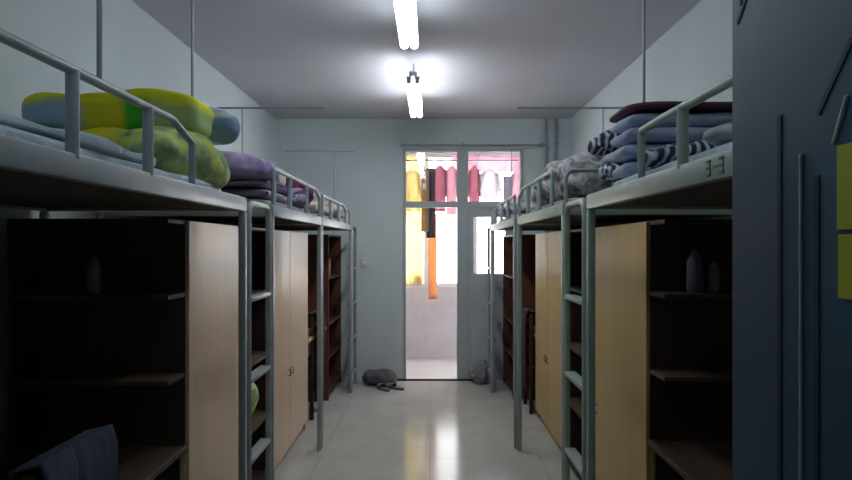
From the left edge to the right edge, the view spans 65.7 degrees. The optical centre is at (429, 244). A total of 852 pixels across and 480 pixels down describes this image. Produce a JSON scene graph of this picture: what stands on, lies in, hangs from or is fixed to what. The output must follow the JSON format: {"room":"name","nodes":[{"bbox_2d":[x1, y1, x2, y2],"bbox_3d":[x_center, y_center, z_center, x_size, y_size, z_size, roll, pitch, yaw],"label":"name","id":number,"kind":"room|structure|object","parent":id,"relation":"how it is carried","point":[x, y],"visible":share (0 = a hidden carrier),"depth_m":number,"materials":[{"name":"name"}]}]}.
{"room":"dormitory","nodes":[
{"label":"dormitory","id":0,"kind":"room"},
{"bbox_2d":[0,0,275,462],"bbox_3d":[-1.870,0.050,3.780,0.200,3.000,7.920,0,0,0],"label":"wall","id":1,"kind":"structure","parent":0,"point":[138,51],"depth_m":3.44,"materials":[{"name":"white paint"}]},
{"bbox_2d":[132,0,700,118],"bbox_3d":[-0.080,-1.510,3.070,3.780,0.120,9.340,0,0,0],"label":"ceiling","id":2,"kind":"structure","parent":0,"point":[473,59],"depth_m":4.87,"materials":[{"name":"white paint"}]},
{"bbox_2d":[394,0,417,48],"bbox_3d":[-0.130,-1.340,3.480,0.114,0.220,1.380,0,0,0],"label":"lamp","id":3,"kind":"object","parent":2,"relation":"hanging from","point":[405,10],"visible":1,"depth_m":3.68,"materials":[{"name":"white glass"}]},
{"bbox_2d":[406,64,421,117],"bbox_3d":[-0.130,-1.340,5.715,0.114,0.220,1.370,0,0,0],"label":"lamp","id":4,"kind":"object","parent":2,"relation":"hanging from","point":[413,84],"visible":1,"depth_m":5.41,"materials":[{"name":"white glass"}]},
{"bbox_2d":[276,119,569,379],"bbox_3d":[-0.080,0.050,7.660,3.380,3.000,0.160,0,0,0],"label":"wall","id":5,"kind":"structure","parent":0,"point":[368,178],"depth_m":7.58,"materials":[{"name":"white paint"}]},
{"bbox_2d":[361,258,367,266],"bbox_3d":[-0.750,0.200,7.561,0.080,0.100,0.037,0,0,0],"label":"light switch","id":6,"kind":"object","parent":5,"relation":"attached to","point":[364,261],"visible":1,"depth_m":7.55,"materials":[{"name":"white plastic"}]},
{"bbox_2d":[397,379,473,380],"bbox_3d":[0.100,1.541,7.550,1.040,0.018,0.040,0,0,0],"label":"trim","id":7,"kind":"structure","parent":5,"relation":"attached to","point":[397,379],"depth_m":7.53,"materials":[{"name":"black rubber"}]},
{"bbox_2d":[403,148,522,379],"bbox_3d":[0.380,0.220,7.607,1.380,2.660,0.085,0,0,0],"label":"door","id":8,"kind":"structure","parent":5,"relation":"in","point":[471,287],"depth_m":7.57,"materials":[{"name":"paint"}]},
{"bbox_2d":[400,143,546,146],"bbox_3d":[0.495,-1.147,7.540,1.670,0.035,0.080,0,0,0],"label":"rail","id":9,"kind":"object","parent":5,"relation":"attached to","point":[404,144],"visible":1,"depth_m":7.50,"materials":[{"name":"grey metal"}]},
{"bbox_2d":[543,118,547,232],"bbox_3d":[1.320,0.050,7.555,0.044,3.000,0.050,0,0,0],"label":"pipe","id":10,"kind":"object","parent":5,"relation":"attached to","point":[545,119],"visible":0.27,"depth_m":7.53,"materials":[{"name":"grey metal"}]},
{"bbox_2d":[553,118,556,231],"bbox_3d":[1.430,0.050,7.555,0.044,3.000,0.050,0,0,0],"label":"pipe","id":11,"kind":"object","parent":5,"relation":"attached to","point":[554,142],"visible":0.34,"depth_m":7.53,"materials":[{"name":"grey metal"}]},
{"bbox_2d":[274,380,579,479],"bbox_3d":[-0.080,1.600,2.990,3.780,0.100,9.181,0,0,0],"label":"floor","id":12,"kind":"structure","parent":0,"point":[424,430],"depth_m":5.23,"materials":[{"name":"tile"}]},
{"bbox_2d":[20,468,43,479],"bbox_3d":[-1.295,1.090,2.000,0.430,0.920,0.420,0,0,0],"label":"chair","id":13,"kind":"object","parent":12,"relation":"on","point":[35,475],"visible":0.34,"depth_m":1.81,"materials":[{"name":"brown laminate"}]},
{"bbox_2d":[9,424,117,479],"bbox_3d":[-1.094,0.977,2.000,0.112,0.762,0.402,0,0,0],"label":"jacket","id":14,"kind":"object","parent":13,"relation":"hanging from","point":[92,454],"visible":0.96,"depth_m":2.00,"materials":[{"name":"blue fabric"}]},
{"bbox_2d":[0,445,187,479],"bbox_3d":[-1.355,1.200,1.933,0.650,0.700,1.765,0,0,0],"label":"desk","id":15,"kind":"object","parent":12,"relation":"on","point":[135,462],"visible":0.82,"depth_m":2.64,"materials":[{"name":"brown laminate"}]},
{"bbox_2d":[7,219,185,457],"bbox_3d":[-1.360,0.370,2.715,0.640,0.950,0.190,0,0,0],"label":"hutch","id":16,"kind":"object","parent":15,"relation":"on","point":[78,361],"visible":0.99,"depth_m":2.80,"materials":[{"name":"brown laminate"}]},
{"bbox_2d":[86,253,101,293],"bbox_3d":[-1.380,0.116,2.710,0.058,0.169,0.058,0,0,0],"label":"bottle","id":17,"kind":"object","parent":16,"relation":"on","point":[93,269],"visible":1,"depth_m":2.69,"materials":[{"name":"plastic"}]},
{"bbox_2d":[12,293,184,299],"bbox_3d":[-1.351,0.211,2.712,0.622,0.018,0.177,0,0,0],"label":"shelf","id":18,"kind":"object","parent":16,"relation":"attached to","point":[15,296],"depth_m":2.62,"materials":[{"name":"brown wood"}]},
{"bbox_2d":[12,373,184,385],"bbox_3d":[-1.351,0.551,2.712,0.622,0.018,0.177,0,0,0],"label":"shelf","id":19,"kind":"object","parent":16,"relation":"attached to","point":[23,379],"depth_m":2.66,"materials":[{"name":"brown wood"}]},
{"bbox_2d":[0,28,246,479],"bbox_3d":[-1.272,0.567,1.950,0.916,1.967,2.000,0,0,0],"label":"bed","id":20,"kind":"object","parent":12,"relation":"on","point":[33,176],"visible":0.98,"depth_m":1.93,"materials":[{"name":"grey paint"}]},
{"bbox_2d":[96,0,101,78],"bbox_3d":[-0.829,-0.877,1.655,0.013,0.945,0.013,0,0,23],"label":"pole","id":21,"kind":"object","parent":20,"relation":"on","point":[98,2],"visible":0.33,"depth_m":1.65,"materials":[{"name":"grey metal"}]},
{"bbox_2d":[0,124,220,190],"bbox_3d":[-1.270,-0.216,1.950,0.823,0.078,1.908,0,0,0],"label":"mattress","id":22,"kind":"object","parent":20,"relation":"on","point":[5,130],"visible":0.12,"depth_m":1.66,"materials":[{"name":"fabric"}]},
{"bbox_2d":[0,110,155,166],"bbox_3d":[-1.246,-0.264,1.701,0.803,0.066,1.018,0,0,0],"label":"blanket","id":23,"kind":"object","parent":22,"relation":"on","point":[93,142],"visible":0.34,"depth_m":1.63,"materials":[{"name":"blue fabric"}]},
{"bbox_2d":[80,127,128,144],"bbox_3d":[-1.251,-0.333,2.521,0.722,0.200,0.300,0,0,0],"label":"quilt","id":24,"kind":"object","parent":22,"relation":"on","point":[113,134],"visible":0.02,"depth_m":2.38,"materials":[{"name":"yellow fabric"}]},
{"bbox_2d":[21,88,213,137],"bbox_3d":[-1.211,-0.497,2.613,0.676,0.205,0.409,0,0,0],"label":"quilt","id":25,"kind":"object","parent":24,"relation":"on","point":[97,109],"visible":0.54,"depth_m":2.42,"materials":[{"name":"yellow fabric"}]},
{"bbox_2d":[118,126,229,188],"bbox_3d":[-0.970,-0.321,2.571,0.310,0.225,0.761,0,0,0],"label":"pillow","id":26,"kind":"object","parent":22,"relation":"on","point":[170,148],"visible":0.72,"depth_m":2.34,"materials":[{"name":"green fabric"}]},
{"bbox_2d":[208,106,239,144],"bbox_3d":[-1.177,-0.511,2.828,0.703,0.202,0.232,0,0,0],"label":"pillow","id":27,"kind":"object","parent":26,"relation":"on","point":[225,126],"visible":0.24,"depth_m":2.80,"materials":[{"name":"blue fabric"}]},
{"bbox_2d":[191,0,193,96],"bbox_3d":[-1.225,-0.725,2.900,0.950,1.026,0.016,0,0,0],"label":"pole","id":28,"kind":"object","parent":20,"relation":"attached to","point":[192,1],"visible":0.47,"depth_m":2.90,"materials":[{"name":"grey metal"}]},
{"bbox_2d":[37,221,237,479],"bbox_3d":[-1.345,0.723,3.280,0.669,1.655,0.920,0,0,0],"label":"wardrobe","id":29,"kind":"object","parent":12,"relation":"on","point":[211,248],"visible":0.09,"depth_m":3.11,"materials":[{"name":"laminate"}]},
{"bbox_2d":[99,167,321,479],"bbox_3d":[-1.272,0.567,3.994,0.916,1.967,1.982,0,0,0],"label":"bed","id":30,"kind":"object","parent":12,"relation":"on","point":[258,213],"visible":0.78,"depth_m":3.44,"materials":[{"name":"grey paint"}]},
{"bbox_2d":[217,107,323,152],"bbox_3d":[-1.200,-0.625,4.960,0.800,0.826,0.016,0,0,0],"label":"pole","id":31,"kind":"object","parent":30,"relation":"on","point":[242,108],"visible":0.6,"depth_m":4.96,"materials":[{"name":"grey metal"}]},
{"bbox_2d":[247,199,309,213],"bbox_3d":[-1.272,-0.216,4.210,0.823,0.079,1.422,0,0,0],"label":"mattress","id":32,"kind":"object","parent":30,"relation":"on","point":[267,202],"visible":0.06,"depth_m":3.72,"materials":[{"name":"white fabric"}]},
{"bbox_2d":[221,179,293,203],"bbox_3d":[-1.242,-0.313,3.853,0.779,0.122,0.641,0,0,0],"label":"quilt","id":33,"kind":"object","parent":32,"relation":"on","point":[248,188],"visible":0.28,"depth_m":3.56,"materials":[{"name":"purple fabric"}]},
{"bbox_2d":[221,151,278,180],"bbox_3d":[-1.268,-0.419,3.620,0.842,0.183,0.778,0,0,0],"label":"quilt","id":34,"kind":"object","parent":33,"relation":"on","point":[241,165],"visible":0.3,"depth_m":3.35,"materials":[{"name":"purple fabric"}]},
{"bbox_2d":[292,188,306,207],"bbox_3d":[-1.226,-0.314,4.410,0.813,0.195,0.700,0,0,0],"label":"blanket","id":35,"kind":"object","parent":32,"relation":"on","point":[299,199],"visible":0.11,"depth_m":4.38,"materials":[{"name":"purple fabric"}]},
{"bbox_2d":[276,168,285,185],"bbox_3d":[-1.050,-0.438,4.315,0.217,0.150,0.230,0,0,0],"label":"bag","id":36,"kind":"object","parent":35,"relation":"on","point":[282,179],"visible":0.13,"depth_m":4.25,"materials":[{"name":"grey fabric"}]},
{"bbox_2d":[285,177,313,208],"bbox_3d":[-1.062,-0.347,4.808,0.424,0.293,0.300,0,0,0],"label":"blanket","id":37,"kind":"object","parent":32,"relation":"on","point":[294,184],"visible":0.1,"depth_m":4.77,"materials":[{"name":"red fabric"}]},
{"bbox_2d":[252,227,265,479],"bbox_3d":[-1.355,0.723,4.050,0.650,1.655,0.580,0,0,0],"label":"bookshelf","id":38,"kind":"object","parent":12,"relation":"on","point":[258,234],"visible":0.02,"depth_m":4.32,"materials":[{"name":"brown laminate"}]},
{"bbox_2d":[252,382,258,413],"bbox_3d":[-1.227,0.936,4.045,0.360,0.315,0.400,0,0,0],"label":"cloth bag","id":39,"kind":"object","parent":38,"relation":"on","point":[255,394],"visible":0.12,"depth_m":3.99,"materials":[{"name":"green fabric"}]},
{"bbox_2d":[274,229,307,469],"bbox_3d":[-1.345,0.723,4.965,0.669,1.655,1.210,0,0,0],"label":"wardrobe","id":40,"kind":"object","parent":12,"relation":"on","point":[290,247],"visible":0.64,"depth_m":4.81,"materials":[{"name":"laminate"}]},
{"bbox_2d":[235,194,356,447],"bbox_3d":[-1.272,0.579,6.198,0.916,1.942,2.356,0,0,0],"label":"bed","id":41,"kind":"object","parent":12,"relation":"on","point":[329,224],"visible":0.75,"depth_m":6.91,"materials":[{"name":"grey paint"}]},
{"bbox_2d":[286,150,354,203],"bbox_3d":[-1.140,-0.600,6.860,0.720,0.776,0.016,0,0,0],"label":"pole","id":42,"kind":"object","parent":41,"relation":"attached to","point":[286,150],"visible":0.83,"depth_m":6.85,"materials":[{"name":"grey metal"}]},
{"bbox_2d":[310,213,343,222],"bbox_3d":[-1.272,-0.216,5.981,0.826,0.076,1.806,0,0,0],"label":"mattress","id":43,"kind":"object","parent":41,"relation":"on","point":[327,217],"visible":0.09,"depth_m":5.55,"materials":[{"name":"white fabric"}]},
{"bbox_2d":[302,201,333,216],"bbox_3d":[-1.236,-0.299,5.568,0.824,0.179,0.796,0,0,0],"label":"quilt","id":44,"kind":"object","parent":43,"relation":"on","point":[313,206],"visible":0.21,"depth_m":5.38,"materials":[{"name":"grey fabric"}]},
{"bbox_2d":[324,201,343,218],"bbox_3d":[-1.180,-0.326,6.427,0.689,0.196,0.714,0,0,0],"label":"pillow","id":45,"kind":"object","parent":43,"relation":"on","point":[334,206],"visible":0.07,"depth_m":6.31,"materials":[{"name":"grey fabric"}]},
{"bbox_2d":[308,314,316,419],"bbox_3d":[-1.245,1.090,6.040,0.430,0.920,0.420,0,0,0],"label":"chair","id":46,"kind":"object","parent":12,"relation":"on","point":[312,365],"visible":0.34,"depth_m":5.83,"materials":[{"name":"black metal"}]},
{"bbox_2d":[308,309,324,388],"bbox_3d":[-1.044,0.977,6.040,0.112,0.762,0.402,0,0,0],"label":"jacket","id":47,"kind":"object","parent":46,"relation":"hanging from","point":[314,311],"visible":0.27,"depth_m":6.15,"materials":[{"name":"brown fabric"}]},
{"bbox_2d":[308,327,325,401],"bbox_3d":[-1.355,1.180,6.075,0.650,0.740,0.950,0,0,0],"label":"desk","id":48,"kind":"object","parent":12,"relation":"on","point":[310,339],"visible":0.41,"depth_m":6.52,"materials":[{"name":"brown wood"}]},
{"bbox_2d":[308,234,340,400],"bbox_3d":[-1.345,0.723,7.035,0.670,1.655,0.930,0,0,0],"label":"bookshelf","id":49,"kind":"object","parent":12,"relation":"on","point":[331,243],"visible":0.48,"depth_m":7.02,"materials":[{"name":"brown wood"}]},
{"bbox_2d":[329,259,330,275],"bbox_3d":[-1.215,0.241,7.050,0.270,0.182,0.300,0,0,0],"label":"book","id":50,"kind":"object","parent":49,"relation":"on","point":[329,259],"visible":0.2,"depth_m":7.10,"materials":[{"name":"beige paper"}]},
{"bbox_2d":[362,369,396,384],"bbox_3d":[-0.560,1.476,7.348,0.392,0.187,0.328,0,0,0],"label":"bag","id":51,"kind":"object","parent":12,"relation":"on","point":[385,376],"visible":0.9,"depth_m":7.24,"materials":[{"name":"grey fabric"}]},
{"bbox_2d":[376,383,389,391],"bbox_3d":[-0.500,1.518,7.080,0.092,0.063,0.260,0,0,-29],"label":"slipper","id":52,"kind":"object","parent":12,"relation":"on","point":[381,386],"visible":1,"depth_m":7.08,"materials":[{"name":"grey plastic"}]},
{"bbox_2d":[386,383,403,389],"bbox_3d":[-0.380,1.518,7.120,0.260,0.063,0.092,0,0,38],"label":"slipper","id":53,"kind":"object","parent":12,"relation":"on","point":[393,386],"visible":0.97,"depth_m":7.11,"materials":[{"name":"grey plastic"}]},
{"bbox_2d":[469,360,487,383],"bbox_3d":[0.563,1.424,7.419,0.249,0.267,0.274,0,0,0],"label":"bag","id":54,"kind":"object","parent":12,"relation":"on","point":[478,372],"visible":0.89,"depth_m":7.33,"materials":[{"name":"grey fabric"}]},
{"bbox_2d":[503,235,534,398],"bbox_3d":[1.175,0.723,7.060,0.690,1.655,0.880,0,0,0],"label":"bookshelf","id":55,"kind":"object","parent":12,"relation":"on","point":[528,241],"visible":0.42,"depth_m":7.41,"materials":[{"name":"brown wood"}]},
{"bbox_2d":[523,311,534,413],"bbox_3d":[1.125,1.090,6.240,0.430,0.920,0.420,0,0,0],"label":"chair","id":56,"kind":"object","parent":12,"relation":"on","point":[530,360],"visible":0.35,"depth_m":6.03,"materials":[{"name":"black metal"}]},
{"bbox_2d":[522,306,534,391],"bbox_3d":[0.924,0.977,6.240,0.112,0.762,0.402,0,0,0],"label":"jacket","id":57,"kind":"object","parent":56,"relation":"hanging from","point":[525,310],"visible":0.66,"depth_m":6.11,"materials":[{"name":"brown fabric"}]},
{"bbox_2d":[527,326,534,400],"bbox_3d":[1.235,1.180,6.290,0.570,0.740,0.620,0,0,0],"label":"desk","id":58,"kind":"object","parent":12,"relation":"on","point":[533,326],"visible":0.11,"depth_m":6.57,"materials":[{"name":"brown wood"}]},
{"bbox_2d":[535,231,560,448],"bbox_3d":[1.226,0.723,5.350,0.589,1.655,1.200,0,0,0],"label":"wardrobe","id":59,"kind":"object","parent":12,"relation":"on","point":[548,244],"visible":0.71,"depth_m":5.34,"materials":[{"name":"laminate"}]},
{"bbox_2d":[487,194,610,448],"bbox_3d":[1.102,0.579,6.198,0.936,1.942,2.356,0,0,0],"label":"bed","id":60,"kind":"object","parent":12,"relation":"on","point":[509,224],"visible":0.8,"depth_m":6.11,"materials":[{"name":"grey paint"}]},
{"bbox_2d":[497,147,549,200],"bbox_3d":[0.975,-0.615,6.880,0.550,0.806,0.016,0,0,0],"label":"pole","id":61,"kind":"object","parent":60,"relation":"attached to","point":[511,148],"visible":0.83,"depth_m":6.87,"materials":[{"name":"grey metal"}]},
{"bbox_3d":[1.100,-0.216,5.980,0.846,0.077,1.807,0,0,0],"label":"mattress","id":62,"kind":"object","parent":60,"relation":"on","visible":0},
{"bbox_2d":[497,204,512,217],"bbox_3d":[1.047,-0.324,6.453,0.780,0.230,0.736,0,0,0],"label":"pillow","id":63,"kind":"object","parent":62,"relation":"on","point":[504,208],"visible":0.06,"depth_m":6.34,"materials":[{"name":"grey fabric"}]},
{"bbox_2d":[505,199,536,214],"bbox_3d":[1.090,-0.307,5.581,0.902,0.221,0.825,0,0,0],"label":"quilt","id":64,"kind":"object","parent":62,"relation":"on","point":[523,202],"visible":0.1,"depth_m":5.38,"materials":[{"name":"grey fabric"}]},
{"bbox_2d":[570,228,581,479],"bbox_3d":[1.235,0.723,4.270,0.570,1.655,0.900,0,0,0],"label":"bookshelf","id":65,"kind":"object","parent":12,"relation":"on","point":[575,234],"visible":0.05,"depth_m":4.70,"materials":[{"name":"brown laminate"}]},
{"bbox_2d":[595,221,653,479],"bbox_3d":[1.226,0.723,3.350,0.589,1.655,0.900,0,0,0],"label":"wardrobe","id":66,"kind":"object","parent":12,"relation":"on","point":[622,451],"visible":0.4,"depth_m":3.27,"materials":[{"name":"laminate"}]},
{"bbox_2d":[517,168,731,479],"bbox_3d":[1.112,0.567,3.914,0.916,1.967,2.142,0,0,0],"label":"bed","id":67,"kind":"object","parent":12,"relation":"on","point":[565,214],"visible":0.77,"depth_m":3.28,"materials":[{"name":"paint"}]},
{"bbox_2d":[531,197,586,212],"bbox_3d":[1.110,-0.216,4.130,0.825,0.078,1.586,0,0,0],"label":"mattress","id":68,"kind":"object","parent":67,"relation":"on","point":[570,199],"visible":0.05,"depth_m":3.62,"materials":[{"name":"white fabric"}]},
{"bbox_2d":[531,181,558,205],"bbox_3d":[1.099,-0.343,4.439,0.853,0.294,0.762,0,0,0],"label":"quilt","id":69,"kind":"object","parent":68,"relation":"on","point":[545,194],"visible":0.12,"depth_m":4.32,"materials":[{"name":"grey fabric"}]},
{"bbox_2d":[544,152,612,200],"bbox_3d":[1.099,-0.387,3.813,0.863,0.344,0.752,0,0,0],"label":"quilt","id":70,"kind":"object","parent":68,"relation":"on","point":[580,185],"visible":0.28,"depth_m":3.53,"materials":[{"name":"grey fabric"}]},
{"bbox_2d":[518,107,622,131],"bbox_3d":[1.110,-0.625,4.960,0.900,0.826,0.016,0,0,0],"label":"pole","id":71,"kind":"object","parent":67,"relation":"on","point":[602,108],"visible":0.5,"depth_m":4.96,"materials":[{"name":"grey metal"}]},
{"bbox_2d":[587,74,731,479],"bbox_3d":[1.112,0.587,1.865,0.916,1.927,1.830,0,0,0],"label":"bed","id":72,"kind":"object","parent":12,"relation":"on","point":[706,182],"visible":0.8,"depth_m":2.08,"materials":[{"name":"paint"}]},
{"bbox_2d":[643,0,644,101],"bbox_3d":[1.090,-0.705,2.730,0.940,0.986,0.016,0,0,0],"label":"pole","id":73,"kind":"object","parent":72,"relation":"attached to","point":[643,0],"visible":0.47,"depth_m":2.73,"materials":[{"name":"grey metal"}]},
{"bbox_2d":[613,142,731,185],"bbox_3d":[1.112,-0.216,1.859,0.823,0.080,1.727,0,0,0],"label":"mattress","id":74,"kind":"object","parent":72,"relation":"on","point":[727,146],"visible":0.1,"depth_m":1.88,"materials":[{"name":"white fabric"}]},
{"bbox_2d":[598,161,635,184],"bbox_3d":[0.948,-0.289,2.639,0.517,0.158,0.363,0,0,0],"label":"pillow","id":75,"kind":"object","parent":74,"relation":"on","point":[607,170],"visible":0.17,"depth_m":2.60,"materials":[{"name":"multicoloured fabric"}]},
{"bbox_2d":[587,130,620,156],"bbox_3d":[0.937,-0.409,2.671,0.569,0.189,0.373,0,0,0],"label":"pillow","id":76,"kind":"object","parent":75,"relation":"on","point":[598,145],"visible":0.22,"depth_m":2.62,"materials":[{"name":"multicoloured fabric"}]},
{"bbox_2d":[601,144,667,180],"bbox_3d":[1.080,-0.318,2.558,0.768,0.130,0.332,0,0,0],"label":"quilt","id":77,"kind":"object","parent":74,"relation":"on","point":[626,153],"visible":0.11,"depth_m":2.42,"materials":[{"name":"blue fabric"}]},
{"bbox_2d":[606,112,731,150],"bbox_3d":[1.080,-0.432,2.540,0.768,0.108,0.363,0,0,0],"label":"quilt","id":78,"kind":"object","parent":77,"relation":"on","point":[699,123],"visible":0.24,"depth_m":2.37,"materials":[{"name":"blue fabric"}]},
{"bbox_2d":[609,101,731,122],"bbox_3d":[1.105,-0.498,2.505,0.797,0.023,0.396,0,0,0],"label":"blanket","id":79,"kind":"object","parent":78,"relation":"on","point":[655,106],"visible":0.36,"depth_m":2.37,"materials":[{"name":"fabric"}]},
{"bbox_2d":[637,140,717,168],"bbox_3d":[1.000,-0.281,2.096,0.647,0.127,0.405,0,0,0],"label":"blanket","id":80,"kind":"object","parent":74,"relation":"on","point":[662,155],"visible":0.11,"depth_m":2.01,"materials":[{"name":"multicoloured fabric"}]},
{"bbox_2d":[702,121,731,145],"bbox_3d":[0.999,-0.278,1.649,0.609,0.066,0.300,0,0,0],"label":"pillow","id":81,"kind":"object","parent":74,"relation":"on","point":[719,135],"visible":0.15,"depth_m":1.63,"materials":[{"name":"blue fabric"}]},
{"bbox_2d":[647,439,731,479],"bbox_3d":[1.235,1.200,1.998,0.570,0.700,1.795,0,0,0],"label":"desk","id":82,"kind":"object","parent":12,"relation":"on","point":[674,459],"visible":0.45,"depth_m":2.70,"materials":[{"name":"brown laminate"}]},
{"bbox_2d":[649,219,731,438],"bbox_3d":[1.240,0.370,2.795,0.560,0.950,0.190,0,0,0],"label":"hutch","id":83,"kind":"object","parent":82,"relation":"on","point":[690,334],"visible":0.43,"depth_m":2.88,"materials":[{"name":"brown laminate"}]},
{"bbox_2d":[650,291,731,298],"bbox_3d":[1.231,0.211,2.792,0.542,0.018,0.177,0,0,0],"label":"shelf","id":84,"kind":"object","parent":83,"relation":"attached to","point":[653,294],"depth_m":2.70,"materials":[{"name":"brown wood"}]},
{"bbox_2d":[650,369,731,381],"bbox_3d":[1.231,0.551,2.792,0.542,0.018,0.177,0,0,0],"label":"shelf","id":85,"kind":"object","parent":83,"relation":"attached to","point":[667,375],"depth_m":2.76,"materials":[{"name":"brown wood"}]},
{"bbox_2d":[686,245,703,292],"bbox_3d":[1.120,0.102,2.790,0.068,0.199,0.068,0,0,0],"label":"bottle","id":86,"kind":"object","parent":83,"relation":"on","point":[694,265],"visible":1,"depth_m":2.77,"materials":[{"name":"plastic"}]},
{"bbox_2d":[707,257,719,292],"bbox_3d":[1.200,0.126,2.790,0.051,0.149,0.051,0,0,0],"label":"bottle","id":87,"kind":"object","parent":83,"relation":"on","point":[713,272],"visible":1,"depth_m":2.77,"materials":[{"name":"grey plastic"}]},
{"bbox_2d":[732,0,851,479],"bbox_3d":[0.461,0.445,0.520,0.049,2.190,0.887,0,0,0],"label":"door","id":88,"kind":"structure","parent":12,"relation":"on","point":[792,59],"depth_m":0.81,"materials":[{"name":"blue paint"}]},
{"bbox_2d":[406,357,456,378],"bbox_3d":[0.565,1.601,8.425,2.670,0.099,1.690,0,0,0],"label":"floor","id":89,"kind":"structure","parent":0,"point":[416,367],"depth_m":8.32,"materials":[{"name":"tile"}]},
{"bbox_2d":[406,153,518,356],"bbox_3d":[0.565,0.075,9.180,2.370,2.950,0.180,0,0,0],"label":"wall","id":90,"kind":"structure","parent":0,"point":[431,324],"depth_m":9.12,"materials":[{"name":"paint"}]},
{"bbox_2d":[406,155,518,286],"bbox_3d":[0.565,-0.335,9.185,2.380,1.830,0.074,0,0,0],"label":"window","id":91,"kind":"structure","parent":90,"relation":"in","point":[426,157],"depth_m":9.15,"materials":[{"name":"white plastic"}]},
{"bbox_2d":[406,156,422,284],"bbox_3d":[-0.340,-0.340,9.104,0.480,1.780,0.030,0,0,0],"label":"curtain","id":92,"kind":"object","parent":91,"relation":"hanging from","point":[414,236],"visible":0.41,"depth_m":9.10,"materials":[{"name":"yellow fabric"}]},
{"bbox_2d":[452,156,518,171],"bbox_3d":[1.000,-1.120,9.099,1.400,0.220,0.030,0,0,0],"label":"curtain","id":93,"kind":"object","parent":90,"relation":"hanging from","point":[497,166],"visible":0.52,"depth_m":9.10,"materials":[{"name":"fabric"}]},
{"bbox_2d":[570,0,731,218],"bbox_3d":[1.710,0.050,3.780,0.200,3.000,7.920,0,0,0],"label":"wall","id":94,"kind":"structure","parent":0,"point":[695,54],"depth_m":4.31,"materials":[{"name":"white paint"}]},
{"bbox_3d":[0.565,-1.460,8.505,2.670,0.120,1.530,0,0,0],"label":"ceiling","id":95,"kind":"structure","parent":0,"visible":0},
{"bbox_2d":[406,160,518,160],"bbox_3d":[0.565,-1.230,8.350,2.370,0.341,0.021,0,0,0],"label":"rail","id":96,"kind":"object","parent":95,"relation":"hanging from","point":[406,160],"visible":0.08,"depth_m":8.34,"materials":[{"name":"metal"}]},
{"bbox_2d":[406,159,423,210],"bbox_3d":[-0.219,-0.761,8.349,0.296,0.663,0.060,0,0,0],"label":"shirt","id":97,"kind":"object","parent":96,"relation":"hanging from","point":[413,178],"visible":0.7,"depth_m":8.35,"materials":[{"name":"yellow fabric"}]},
{"bbox_2d":[421,168,428,231],"bbox_3d":[-0.060,-0.631,8.355,0.103,0.922,0.062,0,0,0],"label":"trousers","id":98,"kind":"object","parent":96,"relation":"hanging from","point":[425,173],"visible":0.95,"depth_m":8.34,"materials":[{"name":"brown fabric"}]},
{"bbox_2d":[426,166,434,237],"bbox_3d":[0.010,-0.591,8.349,0.114,1.002,0.065,0,0,0],"label":"trousers","id":99,"kind":"object","parent":96,"relation":"hanging from","point":[431,234],"visible":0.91,"depth_m":8.34,"materials":[{"name":"black fabric"}]},
{"bbox_2d":[428,154,437,298],"bbox_3d":[0.034,-0.240,8.627,0.150,1.900,0.048,0,0,-9],"label":"towel","id":100,"kind":"object","parent":96,"relation":"hanging from","point":[432,242],"visible":0.74,"depth_m":8.62,"materials":[{"name":"orange fabric"}]},
{"bbox_2d":[435,163,446,211],"bbox_3d":[0.125,-0.756,8.348,0.211,0.673,0.060,0,0,0],"label":"shirt","id":101,"kind":"object","parent":96,"relation":"hanging from","point":[440,176],"visible":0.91,"depth_m":8.34,"materials":[{"name":"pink fabric"}]},
{"bbox_2d":[445,159,456,214],"bbox_3d":[0.271,-0.736,8.348,0.195,0.713,0.063,0,0,0],"label":"shirt","id":102,"kind":"object","parent":96,"relation":"hanging from","point":[451,173],"visible":0.87,"depth_m":8.34,"materials":[{"name":"pink fabric"}]},
{"bbox_2d":[468,159,480,200],"bbox_3d":[0.559,-0.736,8.347,0.180,0.712,0.065,0,0,0],"label":"dress","id":103,"kind":"object","parent":96,"relation":"hanging from","point":[473,174],"visible":0.74,"depth_m":8.34,"materials":[{"name":"pink fabric"}]},
{"bbox_2d":[477,159,501,199],"bbox_3d":[0.750,-0.831,8.352,0.328,0.523,0.068,0,0,0],"label":"shirt","id":104,"kind":"object","parent":96,"relation":"hanging from","point":[490,179],"visible":1,"depth_m":8.35,"materials":[{"name":"white fabric"}]},
{"bbox_2d":[503,159,510,199],"bbox_3d":[0.982,-0.746,8.351,0.118,0.692,0.054,0,0,10],"label":"towel","id":105,"kind":"object","parent":96,"relation":"hanging from","point":[506,179],"visible":0.52,"depth_m":8.35,"materials":[{"name":"grey fabric"}]},
{"bbox_2d":[510,168,518,200],"bbox_3d":[1.100,-0.771,8.351,0.181,0.643,0.059,0,0,0],"label":"shirt","id":106,"kind":"object","parent":96,"relation":"hanging from","point":[515,176],"visible":0.41,"depth_m":8.36,"materials":[{"name":"pink fabric"}]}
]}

